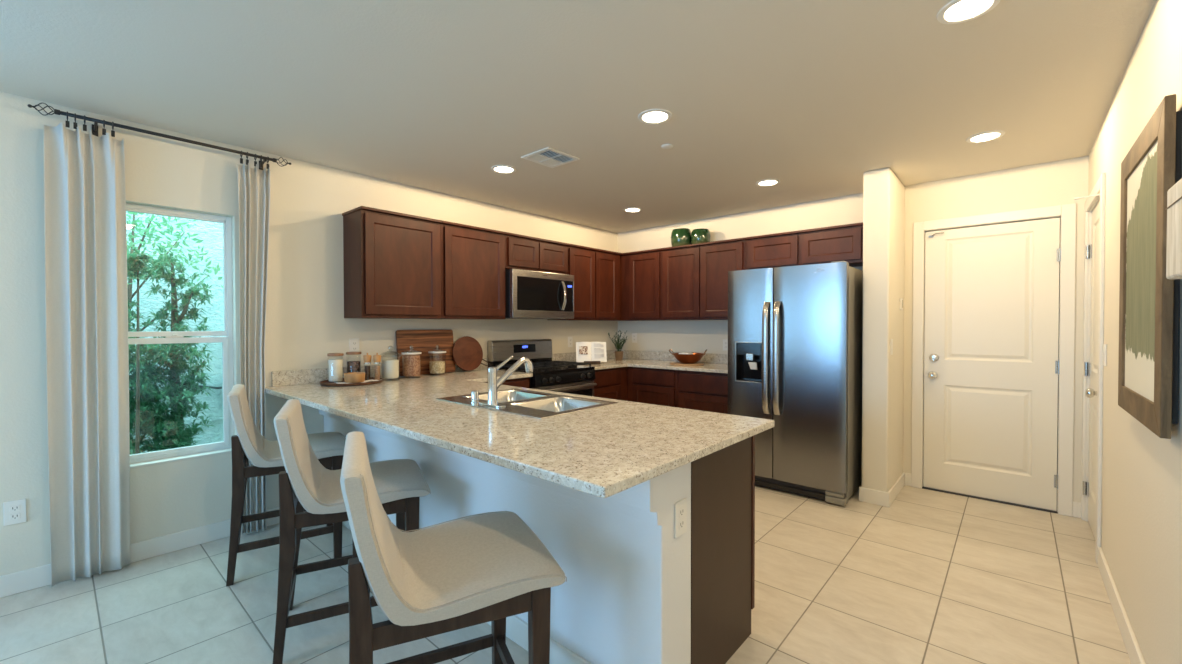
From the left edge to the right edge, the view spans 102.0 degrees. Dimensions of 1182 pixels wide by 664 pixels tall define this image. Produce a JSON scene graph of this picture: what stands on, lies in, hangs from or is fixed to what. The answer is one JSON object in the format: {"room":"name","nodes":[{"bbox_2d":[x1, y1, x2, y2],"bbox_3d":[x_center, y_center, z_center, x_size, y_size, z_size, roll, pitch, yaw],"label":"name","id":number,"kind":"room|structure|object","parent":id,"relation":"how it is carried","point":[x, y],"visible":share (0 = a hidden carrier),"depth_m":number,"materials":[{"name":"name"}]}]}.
{"room":"kitchen","nodes":[
{"label":"kitchen","id":0,"kind":"room"},
{"bbox_2d":[0,92,617,575],"bbox_3d":[-2.546,0.057,2.780,0.140,2.451,8.780,1,1,42],"label":"wall","id":1,"kind":"structure","parent":0,"point":[306,322],"depth_m":2.92,"materials":[{"name":"beige paint"}]},
{"bbox_2d":[3,499,26,525],"bbox_3d":[-2.834,0.887,2.353,0.008,0.116,0.072,1,1,42],"label":"wall outlet","id":2,"kind":"object","parent":1,"relation":"attached to","point":[14,512],"visible":1,"depth_m":2.35,"materials":[{"name":"white plastic"}]},
{"bbox_2d":[10,505,19,511],"bbox_3d":[-2.832,0.867,2.352,0.002,0.028,0.033,1,1,42],"label":"socket","id":3,"kind":"object","parent":2,"relation":"attached to","point":[13,508],"depth_m":2.35,"materials":[{"name":"white plastic"}]},
{"bbox_2d":[10,513,19,519],"bbox_3d":[-2.832,0.907,2.352,0.002,0.028,0.033,1,1,42],"label":"socket","id":4,"kind":"object","parent":2,"relation":"attached to","point":[13,516],"depth_m":2.35,"materials":[{"name":"white plastic"}]},
{"bbox_2d":[0,507,306,597],"bbox_3d":[-3.575,1.249,1.519,0.014,0.105,5.020,1,1,42],"label":"baseboard","id":5,"kind":"structure","parent":1,"relation":"attached to","point":[37,577],"depth_m":2.72,"materials":[{"name":"white"}]},
{"bbox_2d":[27,103,290,169],"bbox_3d":[-2.379,-1.091,2.762,0.115,0.091,1.132,1,1,42],"label":"curtain rod","id":6,"kind":"object","parent":1,"relation":"attached to","point":[56,111],"visible":0.97,"depth_m":2.62,"materials":[{"name":"black metal"}]},
{"bbox_2d":[44,111,129,587],"bbox_3d":[-2.608,0.080,2.486,0.062,2.388,0.296,1,1,42],"label":"curtain","id":7,"kind":"object","parent":6,"relation":"hanging from","point":[86,288],"visible":1,"depth_m":2.48,"materials":[{"name":"fabric"}]},
{"bbox_2d":[237,151,270,534],"bbox_3d":[-2.125,0.071,3.035,0.059,2.390,0.182,1,1,42],"label":"curtain","id":8,"kind":"object","parent":6,"relation":"hanging from","point":[253,183],"visible":0.8,"depth_m":3.04,"materials":[{"name":"fabric"}]},
{"bbox_2d":[126,203,233,467],"bbox_3d":[-2.475,0.013,2.845,0.129,1.484,0.570,1,1,42],"label":"window","id":9,"kind":"structure","parent":1,"relation":"in","point":[175,454],"depth_m":2.97,"materials":[{"name":"white plastic"}]},
{"bbox_2d":[349,338,358,351],"bbox_3d":[-1.758,0.105,3.556,0.008,0.116,0.072,1,1,42],"label":"wall outlet","id":10,"kind":"object","parent":1,"relation":"attached to","point":[353,342],"visible":0.91,"depth_m":3.55,"materials":[{"name":"white plastic"}]},
{"bbox_2d":[271,358,486,386],"bbox_3d":[-1.536,0.301,3.796,0.020,0.100,1.714,1,1,42],"label":"backsplash","id":11,"kind":"structure","parent":1,"relation":"attached to","point":[304,376],"depth_m":3.31,"materials":[{"name":"stone"}]},
{"bbox_2d":[342,206,442,318],"bbox_3d":[-1.485,-0.485,3.611,0.331,0.764,0.619,1,1,42],"label":"upper cabinet","id":12,"kind":"object","parent":1,"relation":"attached to","point":[392,260],"visible":1,"depth_m":3.46,"materials":[{"name":"brown wood"}]},
{"bbox_2d":[441,221,506,319],"bbox_3d":[-1.069,-0.492,4.079,0.331,0.764,0.629,1,1,42],"label":"upper cabinet","id":13,"kind":"object","parent":1,"relation":"attached to","point":[472,257],"visible":0.8,"depth_m":3.94,"materials":[{"name":"brown wood"}]},
{"bbox_2d":[505,232,568,274],"bbox_3d":[-0.599,-0.727,4.605,0.331,0.311,0.783,1,1,42],"label":"upper cabinet","id":14,"kind":"object","parent":1,"relation":"attached to","point":[522,252],"visible":0.79,"depth_m":4.46,"materials":[{"name":"brown wood"}]},
{"bbox_2d":[505,269,573,318],"bbox_3d":[-0.554,-0.341,4.571,0.447,0.433,0.776,1,1,42],"label":"microwave","id":15,"kind":"object","parent":14,"relation":"attached to","point":[528,294],"visible":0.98,"depth_m":4.39,"materials":[{"name":"silver metal"}]},
{"bbox_2d":[568,337,572,346],"bbox_3d":[-0.228,0.109,5.280,0.008,0.116,0.072,1,1,42],"label":"wall outlet","id":16,"kind":"object","parent":1,"relation":"attached to","point":[570,339],"visible":1,"depth_m":5.28,"materials":[{"name":"white plastic"}]},
{"bbox_2d":[547,244,621,320],"bbox_3d":[-0.054,-0.509,5.222,0.331,0.764,0.855,1,1,42],"label":"upper cabinet","id":17,"kind":"object","parent":1,"relation":"attached to","point":[596,272],"visible":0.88,"depth_m":5.10,"materials":[{"name":"brown wood"}]},
{"bbox_2d":[552,350,616,361],"bbox_3d":[-0.064,0.275,5.454,0.020,0.100,1.168,1,1,42],"label":"backsplash","id":18,"kind":"structure","parent":1,"relation":"attached to","point":[571,357],"depth_m":5.25,"materials":[{"name":"stone"}]},
{"bbox_2d":[324,416,690,663],"bbox_3d":[-0.778,0.841,2.531,2.846,0.884,0.187,1,1,42],"label":"wall","id":19,"kind":"structure","parent":0,"point":[625,598],"depth_m":1.70,"materials":[{"name":"white paint"}]},
{"bbox_2d":[342,521,591,663],"bbox_3d":[-0.839,1.231,2.457,2.831,0.105,0.014,1,1,42],"label":"baseboard","id":20,"kind":"structure","parent":19,"relation":"attached to","point":[516,628],"depth_m":1.93,"materials":[{"name":"white wood"}]},
{"bbox_2d":[319,410,662,525],"bbox_3d":[-0.862,0.501,2.429,2.848,0.202,0.070,1,1,42],"label":"trim","id":21,"kind":"structure","parent":19,"relation":"attached to","point":[643,501],"depth_m":1.65,"materials":[{"name":"white paint"}]},
{"bbox_2d":[265,369,774,497],"bbox_3d":[-0.470,0.377,2.814,2.920,0.030,1.770,1,1,42],"label":"countertop","id":22,"kind":"structure","parent":19,"relation":"on","point":[607,451],"depth_m":1.86,"materials":[{"name":"stone"}]},
{"bbox_2d":[320,377,382,385],"bbox_3d":[-1.665,0.347,3.338,0.400,0.020,0.400,1,1,42],"label":"serving tray","id":23,"kind":"object","parent":22,"relation":"on","point":[324,382],"visible":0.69,"depth_m":3.21,"materials":[{"name":"brown wood"}]},
{"bbox_2d":[327,353,343,381],"bbox_3d":[-1.773,0.248,3.321,0.102,0.200,0.102,1,1,42],"label":"glass canister","id":24,"kind":"object","parent":23,"relation":"on","point":[335,366],"visible":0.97,"depth_m":3.29,"materials":[{"name":"beige"}]},
{"bbox_2d":[346,352,361,372],"bbox_3d":[-1.702,0.244,3.432,0.102,0.204,0.102,1,1,42],"label":"glass canister","id":25,"kind":"object","parent":23,"relation":"on","point":[352,366],"visible":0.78,"depth_m":3.40,"materials":[{"name":"clear glass"}]},
{"bbox_2d":[334,379,381,383],"bbox_3d":[-1.609,0.343,3.305,0.122,0.016,0.286,1,1,42],"label":"napkin","id":26,"kind":"object","parent":23,"relation":"on","point":[372,379],"visible":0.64,"depth_m":3.27,"materials":[{"name":"white fabric"}]},
{"bbox_2d":[344,372,364,382],"bbox_3d":[-1.620,0.312,3.280,0.133,0.060,0.133,1,1,42],"label":"wooden bowl","id":27,"kind":"object","parent":26,"relation":"on","point":[354,377],"visible":1,"depth_m":3.23,"materials":[{"name":"brown wood"}]},
{"bbox_2d":[363,353,371,379],"bbox_3d":[-1.597,0.247,3.417,0.054,0.198,0.054,1,1,42],"label":"pepper mill","id":28,"kind":"object","parent":23,"relation":"on","point":[367,358],"visible":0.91,"depth_m":3.40,"materials":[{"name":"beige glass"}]},
{"bbox_2d":[373,353,380,379],"bbox_3d":[-1.531,0.247,3.425,0.054,0.198,0.054,1,1,42],"label":"pepper mill","id":29,"kind":"object","parent":23,"relation":"on","point":[376,358],"visible":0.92,"depth_m":3.41,"materials":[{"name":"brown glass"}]},
{"bbox_2d":[380,351,400,378],"bbox_3d":[-1.477,0.227,3.526,0.158,0.254,0.158,1,1,42],"label":"glass jar","id":30,"kind":"object","parent":22,"relation":"on","point":[390,367],"visible":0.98,"depth_m":3.48,"materials":[{"name":"beige"}]},
{"bbox_2d":[402,350,420,375],"bbox_3d":[-1.380,0.227,3.681,0.143,0.251,0.143,1,1,42],"label":"glass jar","id":31,"kind":"object","parent":22,"relation":"on","point":[411,363],"visible":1,"depth_m":3.63,"materials":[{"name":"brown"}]},
{"bbox_2d":[395,329,455,375],"bbox_3d":[-1.356,0.163,3.950,0.064,0.365,0.503,1,1,42],"label":"cutting board","id":32,"kind":"object","parent":22,"relation":"on","point":[423,341],"visible":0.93,"depth_m":3.94,"materials":[{"name":"brown wood"}]},
{"bbox_2d":[428,349,445,372],"bbox_3d":[-1.251,0.225,3.894,0.139,0.247,0.139,1,1,42],"label":"glass jar","id":33,"kind":"object","parent":22,"relation":"on","point":[435,366],"visible":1,"depth_m":3.85,"materials":[{"name":"white"}]},
{"bbox_2d":[452,336,490,370],"bbox_3d":[-1.053,0.188,4.232,0.073,0.302,0.390,1,1,42],"label":"round board","id":34,"kind":"object","parent":22,"relation":"on","point":[467,353],"visible":1,"depth_m":4.19,"materials":[{"name":"brown wood"}]},
{"bbox_2d":[479,355,532,407],"bbox_3d":[-0.413,0.240,2.451,0.180,0.242,0.279,1,1,42],"label":"faucet","id":35,"kind":"object","parent":22,"relation":"on","point":[494,384],"visible":1,"depth_m":2.37,"materials":[{"name":"silver metal"}]},
{"bbox_2d":[436,389,618,418],"bbox_3d":[-0.348,0.456,2.519,0.840,0.195,0.542,1,1,42],"label":"sink","id":36,"kind":"object","parent":22,"relation":"in","point":[533,404],"visible":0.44,"depth_m":2.55,"materials":[{"name":"silver metal"}]},
{"bbox_2d":[470,391,479,402],"bbox_3d":[-0.598,0.332,2.462,0.048,0.059,0.048,1,1,42],"label":"air gap","id":37,"kind":"object","parent":36,"relation":"on","point":[474,394],"visible":0.99,"depth_m":2.45,"materials":[{"name":"silver metal"}]},
{"bbox_2d":[674,498,686,538],"bbox_3d":[0.299,0.619,1.592,0.008,0.116,0.072,1,1,42],"label":"wall outlet","id":38,"kind":"object","parent":19,"relation":"attached to","point":[680,507],"visible":1,"depth_m":1.58,"materials":[{"name":"white plastic"}]},
{"bbox_2d":[679,507,683,517],"bbox_3d":[0.301,0.599,1.590,0.002,0.028,0.033,1,1,42],"label":"socket","id":39,"kind":"object","parent":38,"relation":"attached to","point":[681,509],"depth_m":1.59,"materials":[{"name":"white plastic"}]},
{"bbox_2d":[679,519,683,529],"bbox_3d":[0.301,0.639,1.591,0.002,0.028,0.033,1,1,42],"label":"socket","id":40,"kind":"object","parent":38,"relation":"attached to","point":[681,521],"depth_m":1.59,"materials":[{"name":"white plastic"}]},
{"bbox_2d":[0,485,1130,663],"bbox_3d":[-0.935,1.348,1.464,4.317,0.100,8.640,1,1,42],"label":"floor","id":41,"kind":"structure","parent":0,"point":[929,576],"depth_m":2.29,"materials":[{"name":"tile"}]},
{"bbox_2d":[226,384,345,586],"bbox_3d":[-1.733,0.793,2.768,0.582,0.975,0.507,-1,1,-34],"label":"counter stool","id":42,"kind":"object","parent":41,"relation":"on","point":[264,454],"visible":0.8,"depth_m":2.51,"materials":[{"name":"brown wood"}]},
{"bbox_2d":[273,399,430,663],"bbox_3d":[-1.059,0.801,2.148,0.582,0.975,0.507,-1,1,-27],"label":"counter stool","id":43,"kind":"object","parent":41,"relation":"on","point":[306,484],"visible":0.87,"depth_m":1.91,"materials":[{"name":"brown wood"}]},
{"bbox_2d":[340,431,566,663],"bbox_3d":[-0.435,0.809,1.453,0.582,0.975,0.507,0,1,-26],"label":"counter stool","id":44,"kind":"object","parent":41,"relation":"on","point":[481,568],"visible":1,"depth_m":1.30,"materials":[{"name":"fabric"}]},
{"bbox_2d":[485,377,529,387],"bbox_3d":[-0.949,0.820,4.005,0.630,0.883,0.633,1,1,42],"label":"base cabinet","id":45,"kind":"object","parent":41,"relation":"on","point":[519,382],"visible":0.1,"depth_m":3.94,"materials":[{"name":"brown wood"}]},
{"bbox_2d":[488,339,596,396],"bbox_3d":[-0.437,0.667,4.491,0.727,1.175,0.762,1,1,42],"label":"range","id":46,"kind":"object","parent":41,"relation":"on","point":[549,375],"visible":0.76,"depth_m":4.44,"materials":[{"name":"black metal"}]},
{"bbox_2d":[498,365,594,374],"bbox_3d":[-0.445,0.345,4.493,0.612,0.024,0.762,1,1,42],"label":"cooktop","id":47,"kind":"object","parent":46,"relation":"in","point":[572,369],"depth_m":4.31,"materials":[{"name":"black metal"}]},
{"bbox_2d":[594,367,626,400],"bbox_3d":[0.171,0.801,5.266,0.630,0.883,1.185,1,1,42],"label":"base cabinet","id":48,"kind":"object","parent":41,"relation":"on","point":[612,382],"visible":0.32,"depth_m":4.84,"materials":[{"name":"brown wood"}]},
{"bbox_2d":[575,358,727,373],"bbox_3d":[0.626,0.347,4.856,1.848,0.030,1.188,1,1,42],"label":"countertop","id":49,"kind":"structure","parent":48,"relation":"on","point":[626,362],"depth_m":4.81,"materials":[{"name":"stone"}]},
{"bbox_2d":[583,358,599,363],"bbox_3d":[0.003,0.241,4.994,0.170,0.178,0.166,0,1,-6],"label":"book stand","id":50,"kind":"object","parent":49,"relation":"on","point":[591,362],"visible":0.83,"depth_m":4.91,"materials":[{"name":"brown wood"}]},
{"bbox_2d":[576,342,606,361],"bbox_3d":[0.003,0.208,4.987,0.318,0.212,0.083,0,1,-6],"label":"cookbook","id":51,"kind":"object","parent":50,"relation":"on","point":[585,351],"visible":0.9,"depth_m":4.98,"materials":[{"name":"white paper"}]},
{"bbox_2d":[579,346,587,353],"bbox_3d":[-0.079,0.190,4.968,0.088,0.083,0.031,0,1,-6],"label":"photo","id":52,"kind":"object","parent":51,"relation":"attached to","point":[582,349],"depth_m":4.97},
{"bbox_2d":[608,331,626,360],"bbox_3d":[0.321,0.149,5.477,0.258,0.351,0.246,1,1,42],"label":"potted plant","id":53,"kind":"object","parent":49,"relation":"on","point":[618,354],"visible":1,"depth_m":5.44,"materials":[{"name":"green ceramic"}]},
{"bbox_2d":[670,362,703,365],"bbox_3d":[0.973,0.324,4.856,0.340,0.015,0.340,1,1,42],"label":"trivet","id":54,"kind":"object","parent":49,"relation":"on","point":[672,363],"visible":0.84,"depth_m":4.73,"materials":[{"name":"brown wood"}]},
{"bbox_2d":[669,349,706,363],"bbox_3d":[0.987,0.246,4.849,0.340,0.141,0.340,1,1,42],"label":"copper pan","id":55,"kind":"object","parent":54,"relation":"on","point":[685,358],"visible":1,"depth_m":4.75,"materials":[{"name":"brown metal"}]},
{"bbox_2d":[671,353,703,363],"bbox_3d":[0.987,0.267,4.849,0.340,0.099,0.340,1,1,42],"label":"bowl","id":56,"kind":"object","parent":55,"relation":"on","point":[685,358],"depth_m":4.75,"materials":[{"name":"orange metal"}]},
{"bbox_2d":[627,367,676,406],"bbox_3d":[0.806,0.803,5.074,0.606,0.883,0.628,1,1,42],"label":"base cabinet","id":57,"kind":"object","parent":41,"relation":"on","point":[654,386],"visible":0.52,"depth_m":4.82,"materials":[{"name":"brown wood"}]},
{"bbox_2d":[677,370,727,413],"bbox_3d":[1.267,0.807,4.665,0.622,0.883,0.628,1,1,42],"label":"base cabinet","id":58,"kind":"object","parent":41,"relation":"on","point":[696,390],"visible":0.37,"depth_m":4.45,"materials":[{"name":"brown wood"}]},
{"bbox_2d":[691,435,754,663],"bbox_3d":[0.269,0.845,2.081,0.690,0.883,0.526,1,1,42],"label":"base cabinet","id":59,"kind":"object","parent":41,"relation":"on","point":[723,480],"visible":0.38,"depth_m":1.83,"materials":[{"name":"brown wood"}]},
{"bbox_2d":[728,261,862,505],"bbox_3d":[1.719,0.368,3.988,0.906,1.779,0.838,1,1,42],"label":"refrigerator","id":60,"kind":"object","parent":41,"relation":"on","point":[795,333],"visible":0.9,"depth_m":3.65,"materials":[{"name":"grey metal"}]},
{"bbox_2d":[0,0,1155,232],"bbox_3d":[-0.986,-1.212,1.376,4.317,0.120,8.780,1,1,42],"label":"ceiling","id":61,"kind":"structure","parent":0,"point":[812,97],"depth_m":2.25,"materials":[{"name":"beige paint"}]},
{"bbox_2d":[491,165,516,173],"bbox_3d":[-0.632,-1.178,3.467,0.184,0.006,0.184,1,1,42],"label":"recessed light","id":62,"kind":"object","parent":61,"relation":"in","point":[505,169],"visible":1,"depth_m":3.46,"materials":[{"name":"white"}]},
{"bbox_2d":[521,147,579,167],"bbox_3d":[-0.273,-1.174,3.232,0.270,0.008,0.290,1,1,42],"label":"ceiling vent","id":63,"kind":"object","parent":61,"relation":"in","point":[550,157],"visible":1,"depth_m":3.22,"materials":[{"name":"white plastic"}]},
{"bbox_2d":[623,207,641,211],"bbox_3d":[0.409,-1.196,4.692,0.184,0.006,0.184,1,1,42],"label":"recessed light","id":64,"kind":"object","parent":61,"relation":"in","point":[632,209],"visible":1,"depth_m":4.67,"materials":[{"name":"white"}]},
{"bbox_2d":[638,109,671,123],"bbox_3d":[0.347,-1.167,2.598,0.184,0.006,0.184,1,1,42],"label":"recessed light","id":65,"kind":"object","parent":61,"relation":"in","point":[652,116],"visible":1,"depth_m":2.59,"materials":[{"name":"white plastic"}]},
{"bbox_2d":[661,144,672,148],"bbox_3d":[0.482,-1.173,3.028,0.076,0.008,0.076,1,1,42],"label":"sprinkler cover","id":66,"kind":"object","parent":61,"relation":"attached to","point":[665,146],"visible":1,"depth_m":3.01,"materials":[{"name":"white plastic"}]},
{"bbox_2d":[756,179,779,185],"bbox_3d":[1.407,-1.186,3.806,0.184,0.006,0.184,1,1,42],"label":"recessed light","id":67,"kind":"object","parent":61,"relation":"in","point":[768,182],"visible":1,"depth_m":3.79,"materials":[{"name":"white"}]},
{"bbox_2d":[937,0,999,23],"bbox_3d":[1.348,-1.157,1.709,0.184,0.006,0.184,1,1,42],"label":"recessed light","id":68,"kind":"object","parent":61,"relation":"in","point":[955,11],"visible":1,"depth_m":1.72,"materials":[{"name":"white glass"}]},
{"bbox_2d":[966,130,1004,142],"bbox_3d":[2.377,-1.175,2.884,0.184,0.006,0.184,1,1,42],"label":"recessed light","id":69,"kind":"object","parent":61,"relation":"in","point":[989,135],"visible":1,"depth_m":2.87,"materials":[{"name":"white glass"}]},
{"bbox_2d":[617,156,1088,502],"bbox_3d":[1.937,0.024,4.577,4.177,2.451,0.140,1,1,42],"label":"wall","id":70,"kind":"structure","parent":0,"point":[1054,183],"depth_m":3.90,"materials":[{"name":"beige paint"}]},
{"bbox_2d":[632,333,636,342],"bbox_3d":[0.522,0.071,5.735,0.072,0.116,0.008,1,1,42],"label":"wall outlet","id":71,"kind":"object","parent":70,"relation":"attached to","point":[634,335],"visible":1,"depth_m":5.73,"materials":[{"name":"white plastic"}]},
{"bbox_2d":[619,248,661,320],"bbox_3d":[0.533,-0.514,5.498,0.841,0.764,0.331,1,1,42],"label":"upper cabinet","id":72,"kind":"object","parent":70,"relation":"attached to","point":[640,271],"visible":0.45,"depth_m":5.28,"materials":[{"name":"brown wood"}]},
{"bbox_2d":[621,350,727,363],"bbox_3d":[1.014,0.276,5.291,1.848,0.100,0.020,1,1,42],"label":"backsplash","id":73,"kind":"structure","parent":70,"relation":"attached to","point":[631,354],"depth_m":5.44,"materials":[{"name":"stone"}]},
{"bbox_2d":[660,237,745,319],"bbox_3d":[1.197,-0.507,4.908,0.931,0.764,0.331,1,1,42],"label":"upper cabinet","id":74,"kind":"object","parent":70,"relation":"attached to","point":[694,276],"visible":0.77,"depth_m":4.80,"materials":[{"name":"brown wood"}]},
{"bbox_2d":[671,228,690,246],"bbox_3d":[0.962,-0.991,5.100,0.224,0.196,0.224,1,1,42],"label":"pot","id":75,"kind":"object","parent":74,"relation":"on","point":[680,236],"visible":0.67,"depth_m":5.01,"materials":[{"name":"ceramic"}]},
{"bbox_2d":[691,228,709,243],"bbox_3d":[1.143,-0.977,4.987,0.200,0.172,0.200,1,1,42],"label":"pot","id":76,"kind":"object","parent":74,"relation":"on","point":[702,235],"visible":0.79,"depth_m":4.91,"materials":[{"name":"ceramic"}]},
{"bbox_2d":[723,339,727,350],"bbox_3d":[1.399,0.136,4.957,0.072,0.116,0.008,1,1,42],"label":"wall outlet","id":77,"kind":"object","parent":70,"relation":"attached to","point":[725,342],"visible":0.9,"depth_m":4.96,"materials":[{"name":"white plastic"}]},
{"bbox_2d":[745,222,862,269],"bbox_3d":[1.936,-0.725,4.249,1.042,0.314,0.331,1,1,42],"label":"upper cabinet","id":78,"kind":"object","parent":70,"relation":"attached to","point":[830,244],"visible":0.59,"depth_m":4.11,"materials":[{"name":"brown wood"}]},
{"bbox_2d":[905,473,1080,517],"bbox_3d":[2.960,1.209,3.584,1.029,0.105,0.014,1,1,42],"label":"baseboard","id":79,"kind":"structure","parent":70,"relation":"attached to","point":[1076,505],"depth_m":3.27,"materials":[{"name":"white wood"}]},
{"bbox_2d":[911,203,1075,516],"bbox_3d":[2.979,0.192,3.602,0.927,2.140,0.178,1,1,42],"label":"door","id":80,"kind":"structure","parent":70,"relation":"in","point":[993,319],"depth_m":3.55,"materials":[{"name":"beige paint"}]},
{"bbox_2d":[862,168,904,491],"bbox_3d":[2.293,0.035,3.743,0.170,2.451,0.635,1,1,42],"label":"wall partition","id":81,"kind":"structure","parent":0,"point":[883,192],"depth_m":3.52,"materials":[{"name":"beige paint"}]},
{"bbox_2d":[859,472,904,506],"bbox_3d":[2.291,1.208,3.754,0.198,0.105,0.649,1,1,42],"label":"baseboard","id":82,"kind":"structure","parent":81,"relation":"attached to","point":[881,498],"depth_m":3.53,"materials":[{"name":"white wood"}]},
{"bbox_2d":[900,298,902,309],"bbox_3d":[2.448,-0.218,3.772,0.017,0.093,0.050,1,1,42],"label":"sensor","id":83,"kind":"object","parent":81,"relation":"attached to","point":[901,299],"visible":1,"depth_m":3.75,"materials":[{"name":"white plastic"}]},
{"bbox_2d":[1088,0,1181,663],"bbox_3d":[0.578,0.089,0.007,0.140,2.451,8.500,1,1,42],"label":"wall","id":84,"kind":"structure","parent":0,"point":[1141,514],"depth_m":1.81,"materials":[{"name":"beige paint"}]},
{"bbox_2d":[1074,172,1105,563],"bbox_3d":[3.068,0.201,2.913,0.232,2.140,0.846,1,1,42],"label":"door","id":85,"kind":"structure","parent":84,"relation":"in","point":[1094,239],"depth_m":3.01,"materials":[{"name":"beige paint"}]},
{"bbox_2d":[1103,344,1106,365],"bbox_3d":[2.723,0.122,2.536,0.008,0.116,0.072,1,1,42],"label":"light switch","id":86,"kind":"object","parent":84,"relation":"attached to","point":[1104,345],"visible":1,"depth_m":2.51,"materials":[{"name":"white plastic"}]},
{"bbox_2d":[1098,547,1145,663],"bbox_3d":[0.270,1.266,-0.210,0.014,0.105,7.540,1,1,42],"label":"baseboard","id":87,"kind":"structure","parent":84,"relation":"attached to","point":[1135,655],"depth_m":2.06,"materials":[{"name":"white wood"}]},
{"bbox_2d":[1118,94,1181,438],"bbox_3d":[1.925,-0.190,1.659,0.040,0.990,0.765,1,1,42],"label":"framed painting","id":88,"kind":"object","parent":84,"relation":"attached to","point":[1149,302],"visible":0.98,"depth_m":1.54,"materials":[{"name":"brown wood"}]},
{"bbox_2d":[1165,178,1181,278],"bbox_3d":[1.298,-0.232,0.990,0.087,0.217,0.372,1,1,42],"label":"wall hanging","id":89,"kind":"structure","parent":84,"relation":"attached to","point":[1174,194],"depth_m":1.10,"materials":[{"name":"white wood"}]},
{"label":"outside","id":90,"kind":"structure","parent":0,"visible":0},
{"bbox_3d":[-2.851,1.296,4.408,2.460,0.050,12.500,1,1,42],"label":"ground","id":91,"kind":"structure","parent":90,"visible":0},
{"bbox_2d":[127,246,163,453],"bbox_3d":[-2.843,0.377,3.014,0.255,1.825,0.270,1,1,42],"label":"shrub","id":92,"kind":"object","parent":91,"relation":"on","point":[138,259],"visible":0.77,"depth_m":3.01,"materials":[{"name":"green plant"}]},
{"bbox_2d":[128,245,215,454],"bbox_3d":[-3.185,0.320,3.412,0.897,1.935,0.806,-1,1,-39],"label":"shrub","id":93,"kind":"object","parent":91,"relation":"on","point":[153,419],"visible":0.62,"depth_m":3.49,"materials":[{"name":"green plant"}]},
{"bbox_2d":[126,211,222,331],"bbox_3d":[-3.560,-0.044,3.710,0.603,2.654,1.184,1,1,42],"label":"tree","id":94,"kind":"object","parent":91,"relation":"on","point":[133,225],"visible":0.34,"depth_m":3.80,"materials":[{"name":"green plant"}]},
{"bbox_2d":[126,211,225,453],"bbox_3d":[-3.235,-0.743,5.052,0.200,4.010,12.000,1,1,42],"label":"wall","id":95,"kind":"structure","parent":91,"relation":"on","point":[212,242],"depth_m":4.46,"materials":[{"name":"paint"}]},
{"bbox_2d":[163,374,221,388],"bbox_3d":[-3.687,0.409,4.373,0.027,0.269,0.573,1,1,43],"label":"cable","id":96,"kind":"object","parent":95,"relation":"attached to","point":[211,387],"visible":0.18,"depth_m":4.50,"materials":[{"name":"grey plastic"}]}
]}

